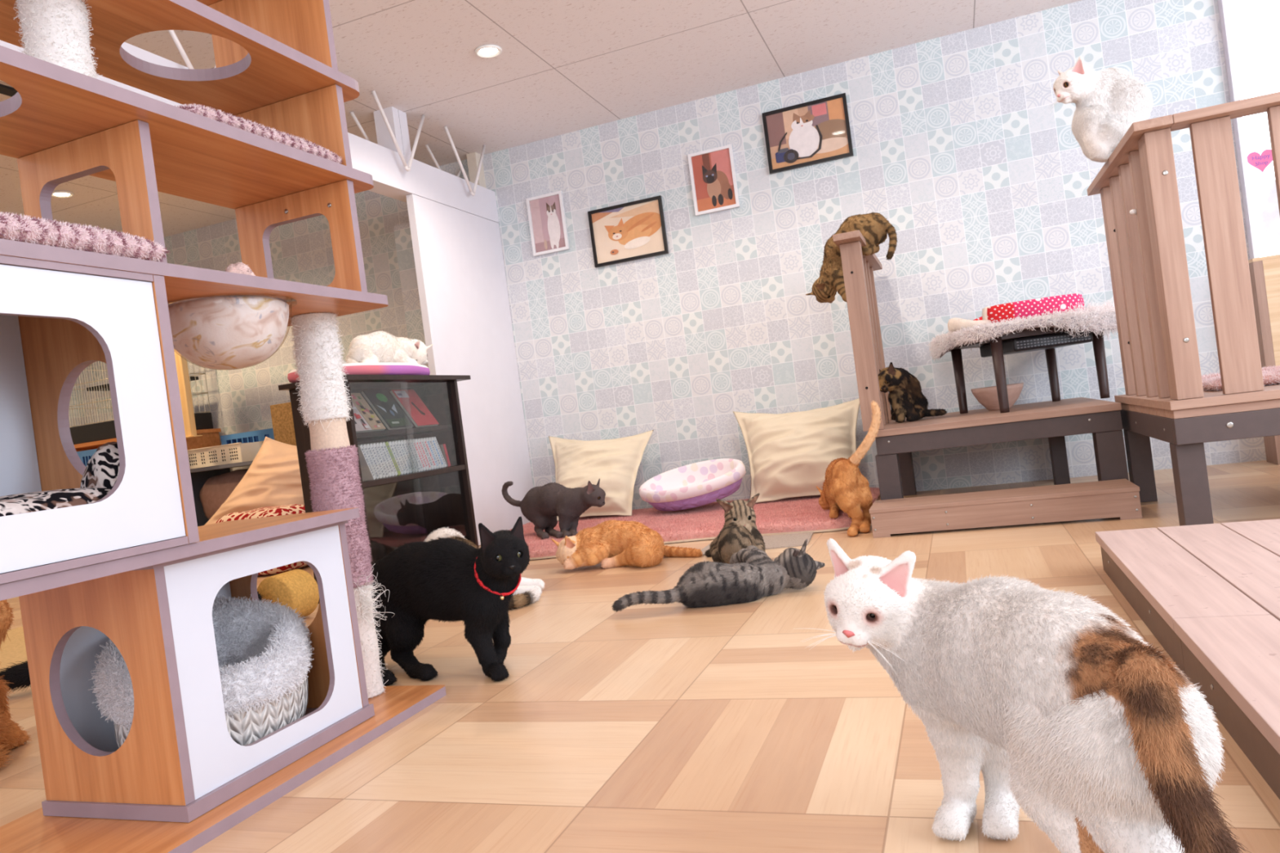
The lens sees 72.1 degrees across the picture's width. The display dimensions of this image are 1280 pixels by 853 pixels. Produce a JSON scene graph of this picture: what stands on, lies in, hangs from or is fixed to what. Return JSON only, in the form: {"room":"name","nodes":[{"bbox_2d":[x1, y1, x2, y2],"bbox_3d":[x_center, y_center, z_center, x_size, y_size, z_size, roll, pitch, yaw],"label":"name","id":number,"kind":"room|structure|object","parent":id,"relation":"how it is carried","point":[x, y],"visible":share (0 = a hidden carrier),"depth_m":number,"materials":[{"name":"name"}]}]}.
{"room":"cat cafe","nodes":[
{"label":"cat cafe","id":0,"kind":"room"},
{"bbox_2d":[393,222,428,367],"bbox_3d":[-1.069,-0.267,5.172,0.325,1.830,0.420,-7,0,20],"label":"wall pillar","id":1,"kind":"structure","parent":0,"point":[402,235],"depth_m":5.01,"materials":[{"name":"paint"}]},
{"bbox_2d":[0,0,1080,236],"bbox_3d":[-1.151,-1.601,1.510,9.600,0.050,7.420,-7,0,20],"label":"ceiling","id":2,"kind":"structure","parent":0,"point":[562,67],"depth_m":4.13,"materials":[{"name":"paint"}]},
{"bbox_2d":[371,90,425,171],"bbox_3d":[-1.164,-1.426,4.332,0.017,0.340,0.430,-7,0,20],"label":"brace","id":3,"kind":"object","parent":2,"relation":"attached to","point":[407,168],"visible":1,"depth_m":4.29,"materials":[{"name":"white metal"}]},
{"bbox_2d":[444,125,485,195],"bbox_3d":[-0.954,-1.458,4.915,0.017,0.340,0.429,-7,0,20],"label":"brace","id":4,"kind":"object","parent":2,"relation":"attached to","point":[473,192],"visible":1,"depth_m":4.87,"materials":[{"name":"white metal"}]},
{"bbox_2d":[474,44,502,57],"bbox_3d":[-0.666,-1.650,3.866,0.120,0.011,0.120,-7,0,20],"label":"recessed light","id":5,"kind":"object","parent":2,"relation":"in","point":[485,51],"visible":1,"depth_m":3.86,"materials":[{"name":"white"}]},
{"bbox_2d":[0,460,1279,852],"bbox_3d":[-0.854,0.685,1.527,9.600,0.060,7.420,-7,0,20],"label":"floor","id":6,"kind":"structure","parent":0,"point":[674,727],"depth_m":1.57,"materials":[{"name":"beige wood"}]},
{"bbox_2d":[0,626,27,671],"bbox_3d":[-2.251,0.819,3.311,1.140,0.008,0.890,-7,0,20],"label":"rug","id":7,"kind":"object","parent":6,"relation":"on","point":[14,650],"visible":0.02,"depth_m":3.24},
{"bbox_2d":[0,599,32,767],"bbox_3d":[-1.470,0.547,1.899,0.300,0.369,0.305,-7,0,20],"label":"cat","id":8,"kind":"object","parent":6,"relation":"on","point":[11,736],"visible":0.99,"depth_m":1.98},
{"bbox_2d":[0,591,263,692],"bbox_3d":[-1.573,0.646,2.737,0.768,0.187,0.284,-8,0,-32],"label":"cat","id":9,"kind":"object","parent":6,"relation":"on","point":[19,674],"visible":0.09,"depth_m":2.49},
{"bbox_2d":[74,428,221,473],"bbox_3d":[-3.286,0.504,5.844,0.850,0.862,0.580,-7,0,20],"label":"stand","id":10,"kind":"object","parent":6,"relation":"on","point":[210,437],"visible":0.16,"depth_m":5.80,"materials":[{"name":"orange wood"}]},
{"bbox_2d":[68,359,213,444],"bbox_3d":[-3.396,-0.239,5.774,0.790,0.639,0.634,-7,0,20],"label":"wire cage","id":11,"kind":"object","parent":10,"relation":"on","point":[104,430],"visible":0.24,"depth_m":5.62,"materials":[{"name":"metal"}]},
{"bbox_2d":[86,376,198,391],"bbox_3d":[-3.278,-0.283,5.803,0.540,0.022,0.390,-7,0,20],"label":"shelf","id":12,"kind":"object","parent":11,"relation":"attached to","point":[191,378],"depth_m":5.71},
{"bbox_2d":[169,302,202,438],"bbox_3d":[-2.802,0.003,5.292,0.350,1.740,0.062,-7,0,20],"label":"frame","id":13,"kind":"object","parent":6,"relation":"on","point":[181,364],"visible":0.21,"depth_m":5.24,"materials":[{"name":"orange wood"}]},
{"bbox_2d":[190,460,253,526],"bbox_3d":[-2.493,0.532,5.570,0.730,0.607,0.520,-7,0,20],"label":"shelf","id":14,"kind":"object","parent":6,"relation":"on","point":[199,478],"visible":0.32,"depth_m":5.64,"materials":[{"name":"brown wood"}]},
{"bbox_2d":[200,468,248,519],"bbox_3d":[-2.487,0.442,5.542,0.520,0.354,0.343,-7,0,20],"label":"rolled blanket","id":15,"kind":"object","parent":14,"relation":"on","point":[216,490],"visible":0.35,"depth_m":5.44,"materials":[{"name":"brown fabric"}]},
{"bbox_2d":[187,440,263,469],"bbox_3d":[-2.589,0.177,5.532,0.470,0.120,0.280,-7,0,20],"label":"basket","id":16,"kind":"object","parent":14,"relation":"on","point":[237,452],"visible":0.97,"depth_m":5.40,"materials":[{"name":"plastic"}]},
{"bbox_2d":[220,428,274,445],"bbox_3d":[-2.493,0.126,5.725,0.440,0.190,0.147,-7,0,20],"label":"plastic crate","id":17,"kind":"object","parent":14,"relation":"on","point":[258,435],"visible":0.19,"depth_m":5.67,"materials":[{"name":"blue plastic"}]},
{"bbox_2d":[227,434,269,444],"bbox_3d":[-2.490,0.125,5.732,0.440,0.190,0.132,-7,0,20],"label":"tub","id":18,"kind":"object","parent":17,"relation":"in","point":[232,438],"depth_m":5.69,"materials":[{"name":"blue plastic"}]},
{"bbox_2d":[270,402,296,445],"bbox_3d":[-2.053,0.031,5.320,0.380,0.370,0.040,-7,0,20],"label":"board","id":19,"kind":"object","parent":14,"relation":"attached to","point":[281,414],"visible":0.24,"depth_m":5.34,"materials":[{"name":"wood"}]},
{"bbox_2d":[0,0,446,852],"bbox_3d":[-0.966,-0.147,1.363,0.420,1.622,1.422,-7,0,20],"label":"cat tree","id":20,"kind":"object","parent":6,"relation":"on","point":[133,567],"visible":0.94,"depth_m":1.46,"materials":[{"name":"brown wood"}]},
{"bbox_2d":[0,441,119,516],"bbox_3d":[-0.947,0.123,1.212,0.280,0.160,0.463,-7,0,20],"label":"cushion","id":21,"kind":"object","parent":20,"relation":"on","point":[100,474],"visible":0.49,"depth_m":1.28,"materials":[{"name":"fabric"}]},
{"bbox_2d":[0,211,171,262],"bbox_3d":[-0.979,-0.255,1.221,0.309,0.049,0.516,-7,0,20],"label":"cushion","id":22,"kind":"object","parent":20,"relation":"on","point":[52,233],"visible":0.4,"depth_m":1.26,"materials":[{"name":"pink fabric"}]},
{"bbox_2d":[88,594,314,748],"bbox_3d":[-0.788,0.468,1.638,0.291,0.259,0.389,-7,0,20],"label":"bed","id":23,"kind":"object","parent":20,"relation":"in","point":[264,651],"visible":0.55,"depth_m":1.60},
{"bbox_2d":[168,262,288,369],"bbox_3d":[-0.804,-0.206,1.711,0.232,0.188,0.232,-7,0,20],"label":"bed","id":24,"kind":"object","parent":20,"relation":"in","point":[222,332],"visible":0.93,"depth_m":1.63,"materials":[{"name":"beige fabric"}]},
{"bbox_2d":[173,297,297,369],"bbox_3d":[-0.800,-0.172,1.711,0.264,0.122,0.264,-7,0,20],"label":"clear bowl","id":25,"kind":"object","parent":20,"relation":"on","point":[292,302],"depth_m":1.74,"materials":[{"name":"plastic"}]},
{"bbox_2d":[174,102,342,163],"bbox_3d":[-0.830,-0.544,1.736,0.292,0.040,0.395,-7,0,20],"label":"cushion","id":26,"kind":"object","parent":20,"relation":"on","point":[286,139],"visible":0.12,"depth_m":1.66,"materials":[{"name":"pink fabric"}]},
{"bbox_2d":[204,436,304,525],"bbox_3d":[-2.102,0.356,5.161,1.142,0.620,0.373,-7,0,-4],"label":"floor cushion","id":27,"kind":"object","parent":6,"relation":"on","point":[273,478],"visible":0.38,"depth_m":5.03,"materials":[{"name":"fabric"}]},
{"bbox_2d":[215,504,308,575],"bbox_3d":[-1.992,0.606,4.701,0.520,0.342,0.380,-7,0,20],"label":"patterned cushion","id":28,"kind":"object","parent":6,"relation":"on","point":[270,511],"visible":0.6,"depth_m":4.57,"materials":[{"name":"red fabric"}]},
{"bbox_2d":[257,568,319,618],"bbox_3d":[-1.252,0.606,3.125,0.174,0.174,0.140,-7,0,20],"label":"pouf","id":29,"kind":"object","parent":6,"relation":"on","point":[297,588],"visible":0.72,"depth_m":3.07,"materials":[{"name":"yellow fabric"}]},
{"bbox_2d":[278,374,479,604],"bbox_3d":[-1.041,0.228,3.765,0.305,0.862,0.915,-7,0,20],"label":"display cabinet","id":30,"kind":"object","parent":6,"relation":"on","point":[400,510],"visible":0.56,"depth_m":4.01,"materials":[{"name":"brown laminate"}]},
{"bbox_2d":[287,362,430,382],"bbox_3d":[-1.158,-0.218,3.690,0.376,0.051,0.789,-7,0,20],"label":"cushion","id":31,"kind":"object","parent":30,"relation":"on","point":[357,368],"visible":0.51,"depth_m":3.52,"materials":[{"name":"fabric"}]},
{"bbox_2d":[345,330,433,364],"bbox_3d":[-1.092,-0.319,3.777,0.212,0.170,0.633,-7,0,20],"label":"cat","id":32,"kind":"object","parent":31,"relation":"on","point":[380,346],"visible":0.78,"depth_m":3.70},
{"bbox_2d":[351,402,372,432],"bbox_3d":[-1.166,-0.057,3.505,0.119,0.174,0.127,-7,0,20],"label":"magazine","id":33,"kind":"object","parent":30,"relation":"on","point":[362,425],"visible":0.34,"depth_m":3.52,"materials":[{"name":"paper"}]},
{"bbox_2d":[357,444,376,481],"bbox_3d":[-1.126,0.148,3.482,0.119,0.146,0.077,-7,0,20],"label":"book","id":34,"kind":"object","parent":30,"relation":"on","point":[367,473],"visible":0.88,"depth_m":3.47,"materials":[{"name":"paper"}]},
{"bbox_2d":[361,448,374,475],"bbox_3d":[-1.071,0.140,3.461,0.001,0.114,0.057,-7,0,20],"label":"print","id":35,"kind":"object","parent":34,"relation":"attached to","point":[365,460],"depth_m":3.46,"materials":[{"name":"grey paper"}]},
{"bbox_2d":[351,392,386,431],"bbox_3d":[-1.127,-0.060,3.608,0.116,0.169,0.087,-7,0,20],"label":"magazine","id":36,"kind":"object","parent":30,"relation":"on","point":[357,399],"visible":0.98,"depth_m":3.60,"materials":[{"name":"paper"}]},
{"bbox_2d":[361,444,379,479],"bbox_3d":[-1.119,0.147,3.501,0.119,0.146,0.077,-7,0,20],"label":"book","id":37,"kind":"object","parent":30,"relation":"on","point":[364,446],"visible":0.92,"depth_m":3.48,"materials":[{"name":"paper"}]},
{"bbox_2d":[364,448,377,476],"bbox_3d":[-1.063,0.143,3.482,0.001,0.121,0.060,-7,0,20],"label":"print","id":38,"kind":"object","parent":37,"relation":"attached to","point":[366,451],"depth_m":3.48,"materials":[{"name":"grey paper"}]},
{"bbox_2d":[365,444,382,479],"bbox_3d":[-1.112,0.146,3.521,0.119,0.146,0.077,-7,0,20],"label":"book","id":39,"kind":"object","parent":30,"relation":"on","point":[368,447],"visible":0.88,"depth_m":3.50,"materials":[{"name":"paper"}]},
{"bbox_2d":[368,447,380,474],"bbox_3d":[-1.057,0.138,3.500,0.001,0.114,0.057,-7,0,20],"label":"print","id":40,"kind":"object","parent":39,"relation":"attached to","point":[371,453],"depth_m":3.50,"materials":[{"name":"grey paper"}]},
{"bbox_2d":[368,443,386,478],"bbox_3d":[-1.105,0.145,3.540,0.119,0.146,0.077,-7,0,20],"label":"book","id":41,"kind":"object","parent":30,"relation":"on","point":[372,449],"visible":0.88,"depth_m":3.52,"materials":[{"name":"paper"}]},
{"bbox_2d":[371,447,384,475],"bbox_3d":[-1.049,0.140,3.521,0.001,0.119,0.059,-7,0,20],"label":"print","id":42,"kind":"object","parent":41,"relation":"attached to","point":[375,455],"depth_m":3.52,"materials":[{"name":"grey paper"}]},
{"bbox_2d":[372,443,388,478],"bbox_3d":[-1.098,0.143,3.559,0.119,0.146,0.077,-7,0,20],"label":"book","id":43,"kind":"object","parent":30,"relation":"on","point":[374,445],"visible":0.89,"depth_m":3.54,"materials":[{"name":"paper"}]},
{"bbox_2d":[374,446,387,475],"bbox_3d":[-1.042,0.140,3.540,0.001,0.121,0.060,-7,0,20],"label":"print","id":44,"kind":"object","parent":43,"relation":"attached to","point":[376,451],"depth_m":3.54,"materials":[{"name":"grey paper"}]},
{"bbox_2d":[375,442,391,477],"bbox_3d":[-1.091,0.142,3.579,0.119,0.146,0.077,-7,0,20],"label":"book","id":45,"kind":"object","parent":30,"relation":"on","point":[378,446],"visible":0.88,"depth_m":3.56,"materials":[{"name":"paper"}]},
{"bbox_2d":[377,446,389,472],"bbox_3d":[-1.036,0.134,3.558,0.001,0.112,0.056,-7,0,20],"label":"print","id":46,"kind":"object","parent":45,"relation":"attached to","point":[380,452],"depth_m":3.56,"materials":[{"name":"grey paper"}]},
{"bbox_2d":[377,442,395,476],"bbox_3d":[-1.084,0.141,3.598,0.119,0.146,0.077,-7,0,20],"label":"book","id":47,"kind":"object","parent":30,"relation":"on","point":[380,443],"visible":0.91,"depth_m":3.58,"materials":[{"name":"paper"}]},
{"bbox_2d":[381,446,392,471],"bbox_3d":[-1.029,0.133,3.577,0.001,0.111,0.056,-7,0,20],"label":"print","id":48,"kind":"object","parent":47,"relation":"attached to","point":[382,447],"depth_m":3.58,"materials":[{"name":"grey paper"}]},
{"bbox_2d":[361,390,413,430],"bbox_3d":[-1.078,-0.073,3.757,0.123,0.180,0.167,-7,0,20],"label":"magazine","id":49,"kind":"object","parent":30,"relation":"on","point":[387,409],"visible":1,"depth_m":3.74,"materials":[{"name":"paper"}]},
{"bbox_2d":[381,441,397,476],"bbox_3d":[-1.077,0.140,3.617,0.119,0.146,0.077,-7,0,20],"label":"book","id":50,"kind":"object","parent":30,"relation":"on","point":[383,442],"visible":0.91,"depth_m":3.60,"materials":[{"name":"paper"}]},
{"bbox_2d":[384,445,395,471],"bbox_3d":[-1.022,0.133,3.596,0.001,0.113,0.056,-7,0,20],"label":"print","id":51,"kind":"object","parent":50,"relation":"attached to","point":[385,447],"depth_m":3.60,"materials":[{"name":"grey paper"}]},
{"bbox_2d":[387,441,404,475],"bbox_3d":[-1.063,0.138,3.656,0.119,0.146,0.077,-7,0,20],"label":"book","id":52,"kind":"object","parent":30,"relation":"on","point":[388,442],"visible":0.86,"depth_m":3.63,"materials":[{"name":"paper"}]},
{"bbox_2d":[390,444,402,471],"bbox_3d":[-1.008,0.132,3.636,0.001,0.117,0.058,-7,0,20],"label":"print","id":53,"kind":"object","parent":52,"relation":"attached to","point":[391,446],"depth_m":3.63,"materials":[{"name":"grey paper"}]},
{"bbox_2d":[391,440,406,475],"bbox_3d":[-1.056,0.137,3.675,0.119,0.146,0.077,-7,0,20],"label":"book","id":54,"kind":"object","parent":30,"relation":"on","point":[392,442],"visible":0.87,"depth_m":3.65,"materials":[{"name":"paper"}]},
{"bbox_2d":[393,444,404,471],"bbox_3d":[-1.001,0.130,3.655,0.001,0.115,0.057,-7,0,20],"label":"print","id":55,"kind":"object","parent":54,"relation":"attached to","point":[394,446],"depth_m":3.65,"materials":[{"name":"grey paper"}]},
{"bbox_2d":[393,440,409,474],"bbox_3d":[-1.049,0.136,3.695,0.119,0.146,0.077,-7,0,20],"label":"book","id":56,"kind":"object","parent":30,"relation":"on","point":[395,442],"visible":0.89,"depth_m":3.67,"materials":[{"name":"paper"}]},
{"bbox_2d":[396,444,408,470],"bbox_3d":[-0.994,0.130,3.675,0.001,0.116,0.058,-7,0,20],"label":"print","id":57,"kind":"object","parent":56,"relation":"attached to","point":[397,446],"depth_m":3.67,"materials":[{"name":"grey paper"}]},
{"bbox_2d":[400,440,414,473],"bbox_3d":[-1.035,0.134,3.733,0.119,0.146,0.077,-7,0,20],"label":"book","id":58,"kind":"object","parent":30,"relation":"on","point":[401,441],"visible":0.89,"depth_m":3.71,"materials":[{"name":"paper"}]},
{"bbox_2d":[402,444,413,469],"bbox_3d":[-0.980,0.127,3.713,0.001,0.114,0.057,-7,0,20],"label":"print","id":59,"kind":"object","parent":58,"relation":"attached to","point":[403,446],"depth_m":3.71,"materials":[{"name":"grey paper"}]},
{"bbox_2d":[405,439,420,472],"bbox_3d":[-1.021,0.132,3.772,0.119,0.146,0.077,-7,0,20],"label":"book","id":60,"kind":"object","parent":30,"relation":"on","point":[406,440],"visible":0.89,"depth_m":3.75,"materials":[{"name":"paper"}]},
{"bbox_2d":[408,443,419,469],"bbox_3d":[-0.965,0.128,3.753,0.001,0.121,0.060,-7,0,20],"label":"print","id":61,"kind":"object","parent":60,"relation":"attached to","point":[409,445],"depth_m":3.75,"materials":[{"name":"grey paper"}]},
{"bbox_2d":[390,389,439,427],"bbox_3d":[-1.010,-0.083,3.945,0.123,0.180,0.167,-7,0,20],"label":"magazine","id":62,"kind":"object","parent":30,"relation":"on","point":[409,401],"visible":1,"depth_m":3.93,"materials":[{"name":"paper"}]},
{"bbox_2d":[408,439,423,471],"bbox_3d":[-1.014,0.131,3.791,0.119,0.146,0.077,-7,0,20],"label":"book","id":63,"kind":"object","parent":30,"relation":"on","point":[410,440],"visible":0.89,"depth_m":3.77,"materials":[{"name":"paper"}]},
{"bbox_2d":[411,442,422,468],"bbox_3d":[-0.959,0.125,3.771,0.001,0.116,0.058,-7,0,20],"label":"print","id":64,"kind":"object","parent":63,"relation":"attached to","point":[412,446],"depth_m":3.77,"materials":[{"name":"grey paper"}]},
{"bbox_2d":[369,515,529,686],"bbox_3d":[-0.562,0.429,2.182,0.746,0.366,0.258,-7,0,32],"label":"cat","id":65,"kind":"object","parent":6,"relation":"on","point":[448,580],"visible":0.88,"depth_m":2.09},
{"bbox_2d":[423,526,545,610],"bbox_3d":[-0.623,0.493,3.278,0.298,0.235,1.035,-8,0,-29],"label":"cat","id":66,"kind":"object","parent":6,"relation":"on","point":[529,591],"visible":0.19,"depth_m":3.05},
{"bbox_2d":[551,519,702,569],"bbox_3d":[-0.059,0.457,3.417,0.569,0.175,0.277,-7,0,20],"label":"cat","id":67,"kind":"object","parent":6,"relation":"on","point":[611,544],"visible":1,"depth_m":3.40},
{"bbox_2d":[509,486,879,559],"bbox_3d":[0.123,0.481,4.307,1.985,0.046,1.270,-7,0,20],"label":"floor mat","id":68,"kind":"object","parent":6,"relation":"on","point":[802,514],"visible":0.35,"depth_m":3.99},
{"bbox_2d":[501,478,605,539],"bbox_3d":[-0.440,0.393,4.270,0.232,0.284,0.632,-8,1,-45],"label":"cat","id":69,"kind":"object","parent":68,"relation":"on","point":[541,506],"visible":0.98,"depth_m":4.21},
{"bbox_2d":[548,430,653,520],"bbox_3d":[-0.251,0.260,4.870,0.653,0.475,0.350,-7,0,20],"label":"floor cushion","id":70,"kind":"object","parent":68,"relation":"on","point":[616,462],"visible":0.84,"depth_m":4.79,"materials":[{"name":"beige fabric"}]},
{"bbox_2d":[639,458,746,511],"bbox_3d":[0.270,0.304,4.554,0.577,0.224,0.375,-7,0,20],"label":"pet bed","id":71,"kind":"object","parent":68,"relation":"on","point":[697,484],"visible":1,"depth_m":4.48,"materials":[{"name":"pink fabric"}]},
{"bbox_2d":[733,398,859,503],"bbox_3d":[0.801,0.123,4.492,0.685,0.480,0.338,-7,0,20],"label":"floor cushion","id":72,"kind":"object","parent":68,"relation":"on","point":[789,455],"visible":0.91,"depth_m":4.41,"materials":[{"name":"beige fabric"}]},
{"bbox_2d":[611,538,825,612],"bbox_3d":[0.223,0.435,2.592,0.638,0.159,0.297,-8,0,-14],"label":"cat","id":73,"kind":"object","parent":6,"relation":"on","point":[751,575],"visible":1,"depth_m":2.49},
{"bbox_2d":[704,493,766,564],"bbox_3d":[0.331,0.370,3.179,0.187,0.243,0.374,-8,0,-12],"label":"cat","id":74,"kind":"object","parent":6,"relation":"on","point":[740,531],"visible":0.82,"depth_m":3.06},
{"bbox_2d":[701,532,813,555],"bbox_3d":[0.465,0.465,3.480,0.430,0.006,0.355,-7,0,20],"label":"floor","id":75,"kind":"structure","parent":6,"relation":"on","point":[776,541],"depth_m":3.46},
{"bbox_2d":[816,400,881,537],"bbox_3d":[0.835,0.167,3.656,0.206,0.502,0.585,-7,0,-7],"label":"cat","id":76,"kind":"object","parent":6,"relation":"on","point":[845,488],"visible":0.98,"depth_m":3.48},
{"bbox_2d":[875,397,1128,500],"bbox_3d":[1.550,0.130,3.874,0.893,0.385,1.076,-7,0,20],"label":"bench","id":77,"kind":"object","parent":6,"relation":"on","point":[895,443],"visible":0.8,"depth_m":3.42,"materials":[{"name":"brown wood"}]},
{"bbox_2d":[832,230,892,431],"bbox_3d":[1.046,-0.399,3.976,0.104,0.791,1.100,-7,0,20],"label":"wooden post","id":78,"kind":"object","parent":77,"relation":"on","point":[858,269],"visible":0.96,"depth_m":3.55,"materials":[{"name":"brown wood"}]},
{"bbox_2d":[805,212,897,302],"bbox_3d":[0.894,-0.710,3.749,0.392,0.369,0.184,-7,0,0],"label":"cat","id":79,"kind":"object","parent":78,"relation":"on","point":[874,227],"visible":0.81,"depth_m":3.71},
{"bbox_2d":[877,362,946,422],"bbox_3d":[1.197,-0.158,4.047,0.284,0.278,0.260,-8,1,-34],"label":"cat","id":80,"kind":"object","parent":77,"relation":"on","point":[906,399],"visible":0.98,"depth_m":3.97},
{"bbox_2d":[970,382,1023,410],"bbox_3d":[1.636,-0.131,4.012,0.226,0.107,0.226,-7,0,20],"label":"wooden bowl","id":81,"kind":"object","parent":77,"relation":"on","point":[987,397],"visible":0.71,"depth_m":3.95,"materials":[{"name":"brown wood"}]},
{"bbox_2d":[950,327,1110,413],"bbox_3d":[1.719,-0.264,3.911,0.600,0.352,0.600,-7,0,-2],"label":"table","id":82,"kind":"object","parent":77,"relation":"on","point":[1027,340],"visible":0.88,"depth_m":3.71,"materials":[{"name":"brown wood"}]},
{"bbox_2d":[927,298,1118,362],"bbox_3d":[1.701,-0.403,3.911,0.681,0.091,0.680,-7,0,-2],"label":"blanket","id":83,"kind":"object","parent":82,"relation":"on","point":[1099,318],"visible":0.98,"depth_m":3.59,"materials":[{"name":"white fur"}]},
{"bbox_2d":[947,293,1084,333],"bbox_3d":[1.645,-0.495,3.874,0.551,0.086,0.360,-7,0,20],"label":"pet bed","id":84,"kind":"object","parent":83,"relation":"on","point":[1033,307],"visible":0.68,"depth_m":3.70,"materials":[{"name":"fabric"}]},
{"bbox_2d":[1016,332,1090,348],"bbox_3d":[1.732,-0.360,3.680,0.314,0.030,0.001,-7,0,-2],"label":"grille","id":85,"kind":"object","parent":82,"relation":"attached to","point":[1047,340],"depth_m":3.68,"materials":[{"name":"black metal"}]},
{"bbox_2d":[869,479,1142,537],"bbox_3d":[1.321,0.304,3.245,0.896,0.108,0.258,-7,0,20],"label":"step","id":86,"kind":"structure","parent":6,"relation":"on","point":[1117,498],"depth_m":3.14,"materials":[{"name":"brown wood"}]},
{"bbox_2d":[793,537,1248,852],"bbox_3d":[0.415,0.308,0.915,0.219,0.372,0.568,-8,0,-20],"label":"cat","id":87,"kind":"object","parent":6,"relation":"on","point":[1067,716],"visible":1,"depth_m":0.81},
{"bbox_2d":[1094,519,1279,799],"bbox_3d":[1.101,0.352,1.184,0.572,0.100,2.235,-7,0,20],"label":"deck","id":88,"kind":"object","parent":6,"relation":"on","point":[1209,594],"visible":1,"depth_m":1.56,"materials":[{"name":"brown wood"}]},
{"bbox_2d":[1114,384,1279,525],"bbox_3d":[2.288,0.032,2.771,1.232,0.405,0.955,-7,0,20],"label":"wooden platform","id":89,"kind":"object","parent":6,"relation":"on","point":[1186,424],"visible":0.92,"depth_m":2.55,"materials":[{"name":"brown wood"}]},
{"bbox_2d":[1087,91,1279,399],"bbox_3d":[2.197,-0.568,2.750,1.235,0.806,0.945,-7,0,20],"label":"fence","id":90,"kind":"object","parent":89,"relation":"on","point":[1137,186],"visible":1,"depth_m":2.53,"materials":[{"name":"brown wood"}]},
{"bbox_2d":[1045,56,1153,163],"bbox_3d":[1.571,-1.070,2.963,0.278,0.357,0.221,-8,0,-16],"label":"cat","id":91,"kind":"object","parent":90,"relation":"on","point":[1108,101],"visible":0.82,"depth_m":2.93},
{"bbox_2d":[1201,364,1279,391],"bbox_3d":[2.136,-0.174,2.935,0.530,0.038,0.620,-7,0,20],"label":"mat","id":92,"kind":"object","parent":89,"relation":"on","point":[1271,375],"visible":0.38,"depth_m":2.79,"materials":[{"name":"fabric"}]},
{"bbox_2d":[1248,253,1279,465],"bbox_3d":[3.078,-0.328,3.741,0.750,0.900,0.150,-7,0,20],"label":"cabinet","id":93,"kind":"object","parent":6,"relation":"on","point":[1264,272],"visible":0.71,"depth_m":3.79,"materials":[{"name":"beige wood"}]},
{"bbox_2d":[75,0,1266,509],"bbox_3d":[-0.228,-0.588,5.128,8.600,2.250,0.100,-7,0,20],"label":"wall","id":94,"kind":"structure","parent":0,"point":[956,144],"depth_m":4.65,"materials":[{"name":"tile"}]},
{"bbox_2d":[0,40,498,222],"bbox_3d":[-1.508,-1.216,3.629,0.120,0.187,3.520,-7,0,20],"label":"beam","id":95,"kind":"structure","parent":94,"relation":"attached to","point":[390,178],"depth_m":4.37,"materials":[{"name":"white paint"}]},
{"bbox_2d":[373,106,411,156],"bbox_3d":[-1.246,-1.468,4.431,0.110,0.233,0.120,-7,0,20],"label":"trim","id":96,"kind":"structure","parent":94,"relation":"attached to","point":[397,118],"depth_m":4.38,"materials":[{"name":"white paint"}]},
{"bbox_2d":[405,194,533,546],"bbox_3d":[-0.896,-0.288,4.857,0.038,1.824,0.888,-7,0,20],"label":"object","id":97,"kind":"structure","parent":94,"relation":"in","point":[458,254],"depth_m":4.82,"materials":[{"name":"white paint"}]},
{"bbox_2d":[466,151,486,187],"bbox_3d":[-0.976,-1.509,5.252,0.060,0.233,0.080,-7,0,20],"label":"trim","id":98,"kind":"structure","parent":94,"relation":"attached to","point":[473,158],"depth_m":5.22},
{"bbox_2d":[525,190,569,256],"bbox_3d":[-0.540,-1.186,5.141,0.228,0.340,0.018,-7,0,20],"label":"picture frame","id":99,"kind":"object","parent":94,"relation":"attached to","point":[546,212],"visible":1,"depth_m":5.14,"materials":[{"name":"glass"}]},
{"bbox_2d":[587,195,668,267],"bbox_3d":[-0.070,-1.100,4.976,0.444,0.323,0.018,-7,0,20],"label":"picture frame","id":100,"kind":"object","parent":94,"relation":"attached to","point":[633,230],"visible":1,"depth_m":4.97,"materials":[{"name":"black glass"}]},
{"bbox_2d":[687,144,739,215],"bbox_3d":[0.402,-1.342,4.793,0.248,0.337,0.018,-7,0,20],"label":"picture frame","id":101,"kind":"object","parent":94,"relation":"attached to","point":[712,171],"visible":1,"depth_m":4.79,"materials":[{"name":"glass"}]},
{"bbox_2d":[762,93,853,173],"bbox_3d":[0.877,-1.534,4.611,0.438,0.323,0.018,-7,0,20],"label":"picture frame","id":102,"kind":"object","parent":94,"relation":"attached to","point":[816,131],"visible":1,"depth_m":4.61,"materials":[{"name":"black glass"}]},
{"bbox_2d":[1217,0,1279,259],"bbox_3d":[3.193,-1.023,3.785,0.998,2.249,0.060,-7,0,20],"label":"window","id":103,"kind":"structure","parent":94,"relation":"in","point":[1251,28],"depth_m":3.93,"materials":[{"name":"white glass"}]},
{"bbox_2d":[1247,149,1272,172],"bbox_3d":[2.781,-1.184,3.933,0.108,0.101,0.004,-7,0,20],"label":"sticker","id":104,"kind":"object","parent":103,"relation":"attached to","point":[1260,162],"visible":0.99,"depth_m":3.93,"materials":[{"name":"pink paper"}]},
{"bbox_2d":[1259,178,1279,242],"bbox_3d":[2.899,-0.936,3.899,0.248,0.350,0.003,-7,0,20],"label":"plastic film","id":105,"kind":"object","parent":103,"relation":"hanging from","point":[1269,216],"visible":0.95,"depth_m":3.92,"materials":[{"name":"white plastic"}]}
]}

